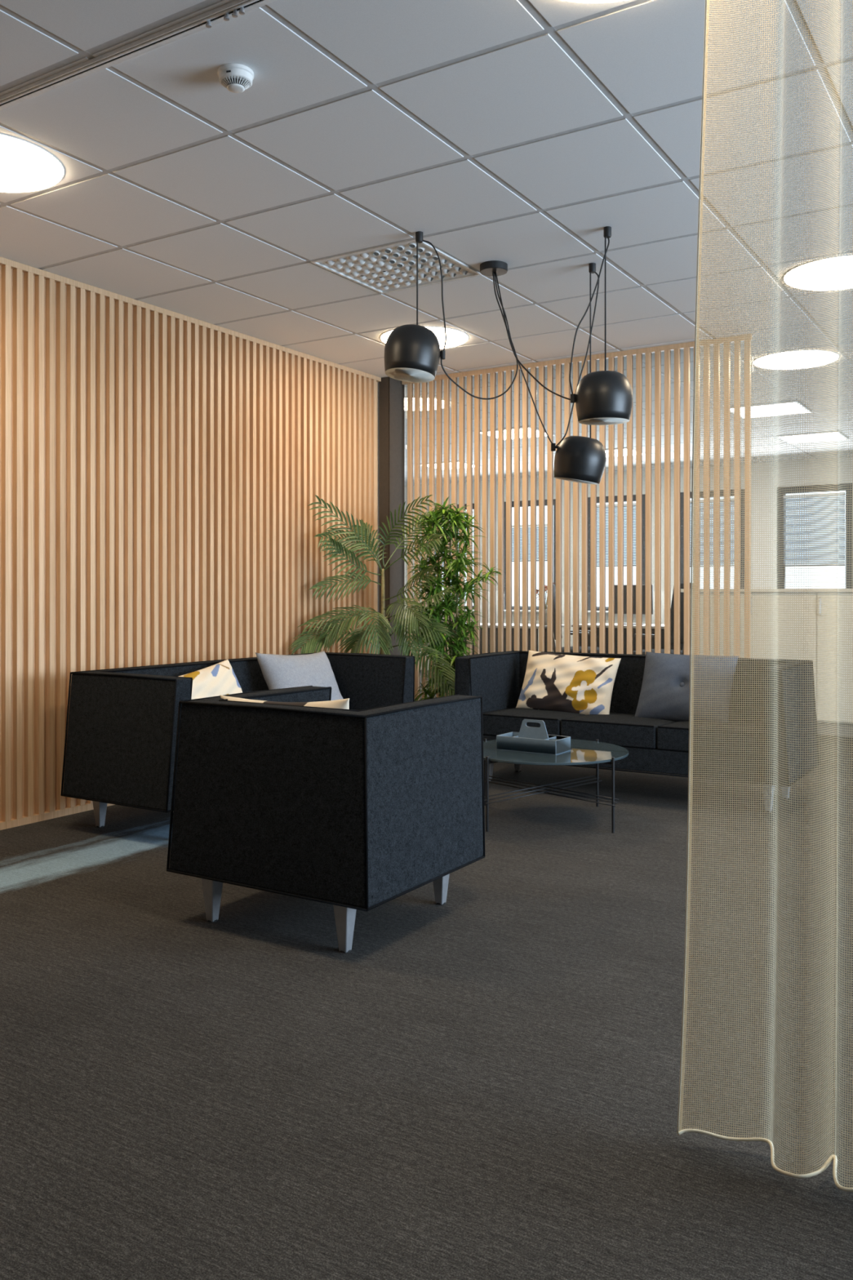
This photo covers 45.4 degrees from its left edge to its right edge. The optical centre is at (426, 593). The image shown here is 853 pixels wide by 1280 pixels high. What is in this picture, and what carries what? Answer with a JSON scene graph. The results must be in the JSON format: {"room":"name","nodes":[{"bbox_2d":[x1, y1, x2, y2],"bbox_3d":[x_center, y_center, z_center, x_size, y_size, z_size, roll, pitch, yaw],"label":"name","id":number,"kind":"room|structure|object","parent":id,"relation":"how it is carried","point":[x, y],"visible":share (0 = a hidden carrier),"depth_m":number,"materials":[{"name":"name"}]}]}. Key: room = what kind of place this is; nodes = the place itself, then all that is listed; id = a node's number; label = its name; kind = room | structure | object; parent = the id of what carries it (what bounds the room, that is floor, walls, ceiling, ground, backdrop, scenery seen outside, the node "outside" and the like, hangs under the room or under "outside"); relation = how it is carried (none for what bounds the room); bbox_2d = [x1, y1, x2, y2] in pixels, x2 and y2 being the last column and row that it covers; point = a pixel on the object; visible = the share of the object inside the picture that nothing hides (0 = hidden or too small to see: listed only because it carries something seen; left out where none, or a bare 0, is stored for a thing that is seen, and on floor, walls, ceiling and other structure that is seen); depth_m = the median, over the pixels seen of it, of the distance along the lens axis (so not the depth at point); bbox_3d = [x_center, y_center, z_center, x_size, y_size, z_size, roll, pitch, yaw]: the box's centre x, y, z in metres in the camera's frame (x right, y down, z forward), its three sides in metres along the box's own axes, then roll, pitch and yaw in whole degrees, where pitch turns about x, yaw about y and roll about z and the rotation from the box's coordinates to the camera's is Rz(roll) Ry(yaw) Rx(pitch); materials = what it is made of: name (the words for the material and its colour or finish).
{"room":"lobby","nodes":[
{"label":"lobby","id":0,"kind":"room"},
{"bbox_2d":[0,256,381,830],"bbox_3d":[-2.810,-0.234,3.454,0.060,2.661,9.298,0,0,32],"label":"wall","id":1,"kind":"structure","parent":0,"point":[162,469],"depth_m":5.50,"materials":[{"name":"brown wood"}]},
{"bbox_2d":[377,382,378,646],"bbox_3d":[-2.166,-0.234,8.584,4.255,2.661,0.290,0,0,32],"label":"wall","id":2,"kind":"structure","parent":0,"point":[378,382],"depth_m":7.47,"materials":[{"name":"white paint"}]},
{"bbox_2d":[0,670,852,1279],"bbox_3d":[0.362,1.122,5.221,12.100,0.050,15.650,0,0,32],"label":"floor","id":3,"kind":"structure","parent":0,"point":[485,1086],"depth_m":2.39,"materials":[{"name":"carpet"}]},
{"bbox_2d":[60,652,415,827],"bbox_3d":[-0.871,0.728,5.349,0.716,0.738,1.952,0,0,32],"label":"sofa","id":4,"kind":"object","parent":3,"relation":"on","point":[122,726],"visible":0.34,"depth_m":4.59,"materials":[{"name":"grey fabric"}]},
{"bbox_2d":[177,659,242,699],"bbox_3d":[-1.101,0.552,5.124,0.214,0.414,0.603,0,0,28],"label":"cushion","id":5,"kind":"object","parent":4,"relation":"on","point":[220,678],"visible":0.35,"depth_m":5.15,"materials":[{"name":"fabric"}]},
{"bbox_2d":[255,650,342,700],"bbox_3d":[-0.679,0.537,5.722,0.283,0.437,0.599,0,0,36],"label":"cushion","id":6,"kind":"object","parent":4,"relation":"on","point":[278,671],"visible":0.53,"depth_m":5.62,"materials":[{"name":"grey fabric"}]},
{"bbox_2d":[166,685,484,953],"bbox_3d":[-0.326,0.728,3.531,0.828,0.738,0.754,0,0,32],"label":"armchair","id":7,"kind":"object","parent":3,"relation":"on","point":[350,811],"visible":1,"depth_m":3.23,"materials":[{"name":"grey fabric"}]},
{"bbox_2d":[219,694,349,709],"bbox_3d":[-0.452,0.515,3.420,0.569,0.368,0.176,0,0,34],"label":"cushion","id":8,"kind":"object","parent":7,"relation":"on","point":[344,704],"visible":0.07,"depth_m":3.31,"materials":[{"name":"fabric"}]},
{"bbox_2d":[288,494,462,697],"bbox_3d":[-0.198,0.230,6.547,1.130,1.733,0.854,0,0,22],"label":"potted palm","id":9,"kind":"object","parent":3,"relation":"on","point":[411,621],"visible":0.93,"depth_m":6.45,"materials":[{"name":"plant"}]},
{"bbox_2d":[378,377,404,655],"bbox_3d":[-0.251,-0.234,7.458,0.096,2.661,0.200,0,0,32],"label":"post","id":10,"kind":"object","parent":3,"relation":"on","point":[391,391],"visible":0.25,"depth_m":7.39,"materials":[{"name":"grey metal"}]},
{"bbox_2d":[404,497,502,701],"bbox_3d":[0.164,0.234,6.662,0.820,1.726,0.623,0,0,24],"label":"potted plant","id":11,"kind":"object","parent":3,"relation":"on","point":[455,521],"visible":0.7,"depth_m":6.61,"materials":[{"name":"plant"}]},
{"bbox_2d":[464,622,564,654],"bbox_3d":[0.859,0.727,11.890,1.400,0.740,0.750,0,0,32],"label":"desk","id":12,"kind":"object","parent":3,"relation":"on","point":[481,624],"visible":0.06,"depth_m":11.46,"materials":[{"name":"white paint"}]},
{"bbox_2d":[536,582,555,625],"bbox_3d":[1.373,0.102,11.556,0.258,0.508,0.294,0,0,-31],"label":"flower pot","id":13,"kind":"object","parent":12,"relation":"on","point":[545,586],"visible":0.26,"depth_m":11.53,"materials":[{"name":"white ceramic"}]},
{"bbox_2d":[483,738,628,832],"bbox_3d":[0.581,0.923,4.986,0.800,0.347,0.800,0,0,22],"label":"coffee table","id":14,"kind":"object","parent":3,"relation":"on","point":[582,752],"visible":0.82,"depth_m":4.81,"materials":[{"name":"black glass"}]},
{"bbox_2d":[496,719,570,755],"bbox_3d":[0.520,0.686,4.964,0.323,0.147,0.169,0,0,33],"label":"caddy","id":15,"kind":"object","parent":14,"relation":"on","point":[529,739],"visible":1,"depth_m":4.93,"materials":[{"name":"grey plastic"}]},
{"bbox_2d":[496,731,570,755],"bbox_3d":[0.520,0.726,4.964,0.323,0.068,0.169,0,0,33],"label":"tray","id":16,"kind":"object","parent":15,"relation":"on","point":[536,742],"depth_m":4.91,"materials":[{"name":"grey plastic"}]},
{"bbox_2d":[553,584,599,653],"bbox_3d":[1.667,0.492,11.148,0.658,1.210,0.629,0,0,12],"label":"office chair","id":17,"kind":"object","parent":3,"relation":"on","point":[554,588],"visible":0.12,"depth_m":10.98,"materials":[{"name":"grey fabric"}]},
{"bbox_2d":[571,622,684,653],"bbox_3d":[2.545,0.727,11.666,1.600,0.740,0.750,0,0,32],"label":"desk","id":18,"kind":"object","parent":3,"relation":"on","point":[597,624],"visible":0.09,"depth_m":11.44,"materials":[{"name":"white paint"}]},
{"bbox_2d":[614,584,653,624],"bbox_3d":[2.385,0.126,11.883,0.560,0.460,0.180,0,0,42],"label":"monitor","id":19,"kind":"object","parent":18,"relation":"on","point":[624,585],"visible":0.29,"depth_m":11.85,"materials":[{"name":"black paint"}]},
{"bbox_2d":[454,650,818,812],"bbox_3d":[1.137,0.728,5.712,1.875,0.738,0.756,0,0,32],"label":"sofa","id":20,"kind":"object","parent":3,"relation":"on","point":[660,746],"visible":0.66,"depth_m":5.45,"materials":[{"name":"grey fabric"}]},
{"bbox_2d":[482,707,584,736],"bbox_3d":[0.652,0.748,5.958,0.538,0.134,0.595,0,0,32],"label":"seat cushion","id":21,"kind":"object","parent":20,"relation":"on","point":[496,721],"depth_m":5.75,"materials":[{"name":"grey fabric"}]},
{"bbox_2d":[515,650,621,715],"bbox_3d":[0.832,0.531,6.024,0.616,0.372,0.204,0,0,33],"label":"cushion","id":22,"kind":"object","parent":20,"relation":"on","point":[583,685],"visible":0.98,"depth_m":5.96,"materials":[{"name":"fabric"}]},
{"bbox_2d":[560,712,675,748],"bbox_3d":[1.112,0.748,5.672,0.538,0.134,0.595,0,0,32],"label":"seat cushion","id":23,"kind":"object","parent":20,"relation":"on","point":[627,731],"depth_m":5.43,"materials":[{"name":"grey fabric"}]},
{"bbox_2d":[634,651,738,722],"bbox_3d":[1.433,0.525,5.646,0.530,0.386,0.263,0,0,34],"label":"cushion","id":24,"kind":"object","parent":20,"relation":"on","point":[664,694],"visible":0.69,"depth_m":5.59,"materials":[{"name":"grey fabric"}]},
{"bbox_2d":[657,720,764,757],"bbox_3d":[1.572,0.748,5.386,0.538,0.134,0.595,0,0,32],"label":"seat cushion","id":25,"kind":"object","parent":20,"relation":"on","point":[673,736],"depth_m":5.20,"materials":[{"name":"grey fabric"}]},
{"bbox_2d":[632,582,693,654],"bbox_3d":[2.427,0.492,10.549,0.629,1.210,0.658,0,0,-43],"label":"office chair","id":26,"kind":"object","parent":3,"relation":"on","point":[682,584],"visible":0.12,"depth_m":10.26,"materials":[{"name":"grey fabric"}]},
{"bbox_2d":[689,592,743,657],"bbox_3d":[2.468,0.543,8.510,0.523,1.108,0.480,0,0,32],"label":"base cabinet","id":27,"kind":"object","parent":3,"relation":"on","point":[712,593],"visible":0.02,"depth_m":8.30,"materials":[{"name":"beige laminate"}]},
{"bbox_2d":[680,588,852,592],"bbox_3d":[3.142,-0.026,8.109,2.130,0.028,0.490,0,0,32],"label":"countertop","id":28,"kind":"structure","parent":27,"relation":"on","point":[682,589],"depth_m":8.01,"materials":[{"name":"white"}]},
{"bbox_2d":[751,592,817,733],"bbox_3d":[2.914,0.543,8.233,0.523,1.108,0.480,0,0,32],"label":"base cabinet","id":29,"kind":"object","parent":3,"relation":"on","point":[752,593],"visible":0.37,"depth_m":8.04,"materials":[{"name":"beige laminate"}]},
{"bbox_2d":[817,592,852,737],"bbox_3d":[3.360,0.543,7.956,0.523,1.108,0.480,0,0,32],"label":"base cabinet","id":30,"kind":"object","parent":3,"relation":"on","point":[818,593],"visible":0.52,"depth_m":7.86,"materials":[{"name":"beige laminate"}]},
{"bbox_2d":[0,0,852,486],"bbox_3d":[0.365,-1.655,5.220,12.106,0.180,15.650,0,0,32],"label":"ceiling","id":31,"kind":"structure","parent":0,"point":[513,132],"depth_m":3.79,"materials":[{"name":"tile"}]},
{"bbox_2d":[0,133,65,192],"bbox_3d":[-1.597,-1.559,3.694,0.544,0.013,0.544,0,0,32],"label":"recessed light","id":32,"kind":"object","parent":31,"relation":"in","point":[25,166],"visible":1,"depth_m":3.72,"materials":[{"name":"white plastic"}]},
{"bbox_2d":[0,0,277,110],"bbox_3d":[0.581,-1.552,2.041,7.172,0.027,0.046,0,0,32],"label":"track","id":33,"kind":"object","parent":31,"relation":"attached to","point":[235,8],"visible":1,"depth_m":2.91,"materials":[{"name":"white metal"}]},
{"bbox_2d":[676,0,852,1191],"bbox_3d":[0.979,-0.237,1.749,1.110,2.627,0.126,0,0,32],"label":"curtain","id":34,"kind":"object","parent":33,"relation":"hanging from","point":[833,130],"visible":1,"depth_m":1.99,"materials":[{"name":"white fabric"}]},
{"bbox_2d":[217,63,253,93],"bbox_3d":[-0.573,-1.539,3.065,0.108,0.052,0.108,0,0,32],"label":"smoke detector","id":35,"kind":"object","parent":31,"relation":"attached to","point":[236,77],"visible":1,"depth_m":3.04,"materials":[{"name":"white plastic"}]},
{"bbox_2d":[311,238,481,293],"bbox_3d":[-0.137,-1.590,4.905,0.592,0.071,0.592,0,0,32],"label":"ceiling vent","id":36,"kind":"object","parent":31,"relation":"in","point":[392,265],"visible":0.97,"depth_m":4.89,"materials":[{"name":"white plastic"}]},
{"bbox_2d":[379,326,468,348],"bbox_3d":[-0.013,-1.559,6.241,0.544,0.013,0.544,0,0,32],"label":"recessed light","id":37,"kind":"object","parent":31,"relation":"in","point":[455,337],"visible":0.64,"depth_m":6.17,"materials":[{"name":"white plastic"}]},
{"bbox_2d":[404,397,444,410],"bbox_3d":[-0.081,-1.559,8.403,0.544,0.013,0.544,0,0,32],"label":"recessed light","id":38,"kind":"object","parent":31,"relation":"in","point":[405,397],"visible":0.08,"depth_m":8.36,"materials":[{"name":"white"}]},
{"bbox_2d":[384,231,518,399],"bbox_3d":[0.115,-1.216,4.560,0.693,0.699,0.244,0,0,-38],"label":"pendant lamp","id":39,"kind":"object","parent":31,"relation":"hanging from","point":[412,353],"visible":0.99,"depth_m":4.34,"materials":[{"name":"black metal"}]},
{"bbox_2d":[420,461,482,470],"bbox_3d":[0.292,-1.559,12.411,0.580,0.012,0.580,0,0,32],"label":"light panel","id":40,"kind":"object","parent":31,"relation":"attached to","point":[465,463],"visible":0.27,"depth_m":12.40,"materials":[{"name":"white"}]},
{"bbox_2d":[427,462,474,469],"bbox_3d":[0.292,-1.560,12.411,0.540,0.008,0.540,0,0,32],"label":"diffuser","id":41,"kind":"object","parent":40,"relation":"attached to","point":[465,463],"depth_m":12.40,"materials":[{"name":"white"}]},
{"bbox_2d":[480,260,507,276],"bbox_3d":[0.320,-1.548,4.860,0.132,0.034,0.132,0,0,32],"label":"ceiling rose","id":42,"kind":"object","parent":31,"relation":"attached to","point":[486,268],"visible":0.94,"depth_m":4.82,"materials":[{"name":"black metal"}]},
{"bbox_2d":[480,426,555,439],"bbox_3d":[0.870,-1.559,9.932,0.580,0.012,0.580,0,0,32],"label":"light panel","id":43,"kind":"object","parent":31,"relation":"attached to","point":[529,427],"visible":0.42,"depth_m":9.88,"materials":[{"name":"white"}]},
{"bbox_2d":[493,262,606,484],"bbox_3d":[0.601,-1.042,4.886,0.515,1.048,0.243,0,0,19],"label":"pendant lamp","id":44,"kind":"object","parent":31,"relation":"hanging from","point":[577,459],"visible":0.98,"depth_m":4.76,"materials":[{"name":"black metal"}]},
{"bbox_2d":[494,226,632,425],"bbox_3d":[0.553,-1.150,4.529,0.772,0.830,0.243,0,0,39],"label":"pendant lamp","id":45,"kind":"object","parent":31,"relation":"hanging from","point":[601,397],"visible":1,"depth_m":4.29,"materials":[{"name":"black metal"}]},
{"bbox_2d":[564,0,625,3],"bbox_3d":[0.441,-1.559,2.426,0.544,0.013,0.544,0,0,32],"label":"recessed light","id":46,"kind":"object","parent":31,"relation":"in","point":[575,1],"visible":1,"depth_m":2.68,"materials":[{"name":"white plastic"}]},
{"bbox_2d":[605,447,645,457],"bbox_3d":[2.075,-1.559,11.302,0.580,0.012,0.580,0,0,32],"label":"light panel","id":47,"kind":"object","parent":31,"relation":"attached to","point":[624,448],"visible":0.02,"depth_m":11.26,"materials":[{"name":"white"}]},
{"bbox_2d":[730,400,811,418],"bbox_3d":[2.908,-1.559,8.664,0.580,0.012,0.580,0,0,32],"label":"light panel","id":48,"kind":"object","parent":31,"relation":"attached to","point":[766,404],"visible":0.4,"depth_m":8.63,"materials":[{"name":"white plastic"}]},
{"bbox_2d":[752,349,839,369],"bbox_3d":[2.466,-1.559,6.819,0.544,0.013,0.544,0,0,32],"label":"recessed light","id":49,"kind":"object","parent":31,"relation":"in","point":[801,352],"visible":0.44,"depth_m":6.77,"materials":[{"name":"white plastic"}]},
{"bbox_2d":[776,431,848,444],"bbox_3d":[3.858,-1.559,10.193,0.580,0.012,0.580,0,0,32],"label":"light panel","id":50,"kind":"object","parent":31,"relation":"attached to","point":[814,433],"visible":0.64,"depth_m":10.17,"materials":[{"name":"white"}]},
{"bbox_2d":[783,254,852,290],"bbox_3d":[2.025,-1.559,4.974,0.544,0.013,0.544,0,0,32],"label":"recessed light","id":51,"kind":"object","parent":31,"relation":"in","point":[838,256],"visible":0.52,"depth_m":4.98,"materials":[{"name":"white plastic"}]},
{"bbox_2d":[401,333,751,701],"bbox_3d":[0.904,-0.234,6.835,2.515,2.661,0.063,0,0,32],"label":"wall","id":52,"kind":"structure","parent":0,"point":[686,346],"depth_m":6.78,"materials":[{"name":"brown wood"}]},
{"bbox_2d":[404,456,852,670],"bbox_3d":[4.561,-0.304,11.972,12.100,2.802,0.250,0,0,32],"label":"wall","id":53,"kind":"structure","parent":0,"point":[682,469],"depth_m":12.88,"materials":[{"name":"beige paint"}]},
{"bbox_2d":[427,503,474,611],"bbox_3d":[0.368,-0.510,14.433,0.860,1.514,0.200,0,0,32],"label":"window","id":54,"kind":"structure","parent":53,"relation":"in","point":[465,504],"depth_m":14.28,"materials":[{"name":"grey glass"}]},
{"bbox_2d":[435,511,473,568],"bbox_3d":[0.363,-0.743,14.424,0.660,0.820,0.034,0,0,32],"label":"window blind","id":55,"kind":"object","parent":54,"relation":"attached to","point":[466,511],"visible":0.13,"depth_m":14.37,"materials":[{"name":"white plastic"}]},
{"bbox_2d":[503,498,555,612],"bbox_3d":[1.404,-0.510,13.788,0.860,1.514,0.200,0,0,32],"label":"window","id":56,"kind":"structure","parent":53,"relation":"in","point":[554,500],"depth_m":13.80,"materials":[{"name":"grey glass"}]},
{"bbox_2d":[511,524,546,561],"bbox_3d":[1.399,-0.686,13.780,0.660,0.494,0.034,0,0,32],"label":"window blind","id":57,"kind":"object","parent":56,"relation":"attached to","point":[537,525],"visible":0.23,"depth_m":13.78,"materials":[{"name":"white plastic"}]},
{"bbox_2d":[587,494,645,613],"bbox_3d":[2.448,-0.510,13.139,0.860,1.514,0.200,0,0,32],"label":"window","id":58,"kind":"structure","parent":53,"relation":"in","point":[633,495],"depth_m":13.16,"materials":[{"name":"black metal"}]},
{"bbox_2d":[596,502,635,566],"bbox_3d":[2.443,-0.753,13.130,0.660,0.800,0.034,0,0,32],"label":"window blind","id":59,"kind":"object","parent":58,"relation":"attached to","point":[633,504],"visible":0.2,"depth_m":13.12,"materials":[{"name":"white plastic"}]},
{"bbox_2d":[680,489,744,588],"bbox_3d":[3.493,-0.510,12.489,0.860,1.514,0.200,0,0,32],"label":"window","id":60,"kind":"structure","parent":53,"relation":"in","point":[682,494],"depth_m":12.70,"materials":[{"name":"black metal"}]},
{"bbox_2d":[689,497,733,566],"bbox_3d":[3.487,-0.743,12.481,0.660,0.820,0.034,0,0,32],"label":"window blind","id":61,"kind":"object","parent":60,"relation":"attached to","point":[702,504],"visible":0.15,"depth_m":12.47,"materials":[{"name":"white plastic"}]},
{"bbox_2d":[777,483,852,588],"bbox_3d":[4.503,-0.510,11.861,0.880,1.514,0.200,0,0,32],"label":"window","id":62,"kind":"structure","parent":53,"relation":"in","point":[848,484],"depth_m":11.86,"materials":[{"name":"black metal"}]},
{"bbox_2d":[783,492,844,565],"bbox_3d":[4.498,-0.741,11.852,0.680,0.835,0.034,0,0,32],"label":"window blind","id":63,"kind":"object","parent":62,"relation":"attached to","point":[828,494],"visible":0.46,"depth_m":11.85,"materials":[{"name":"grey fabric"}]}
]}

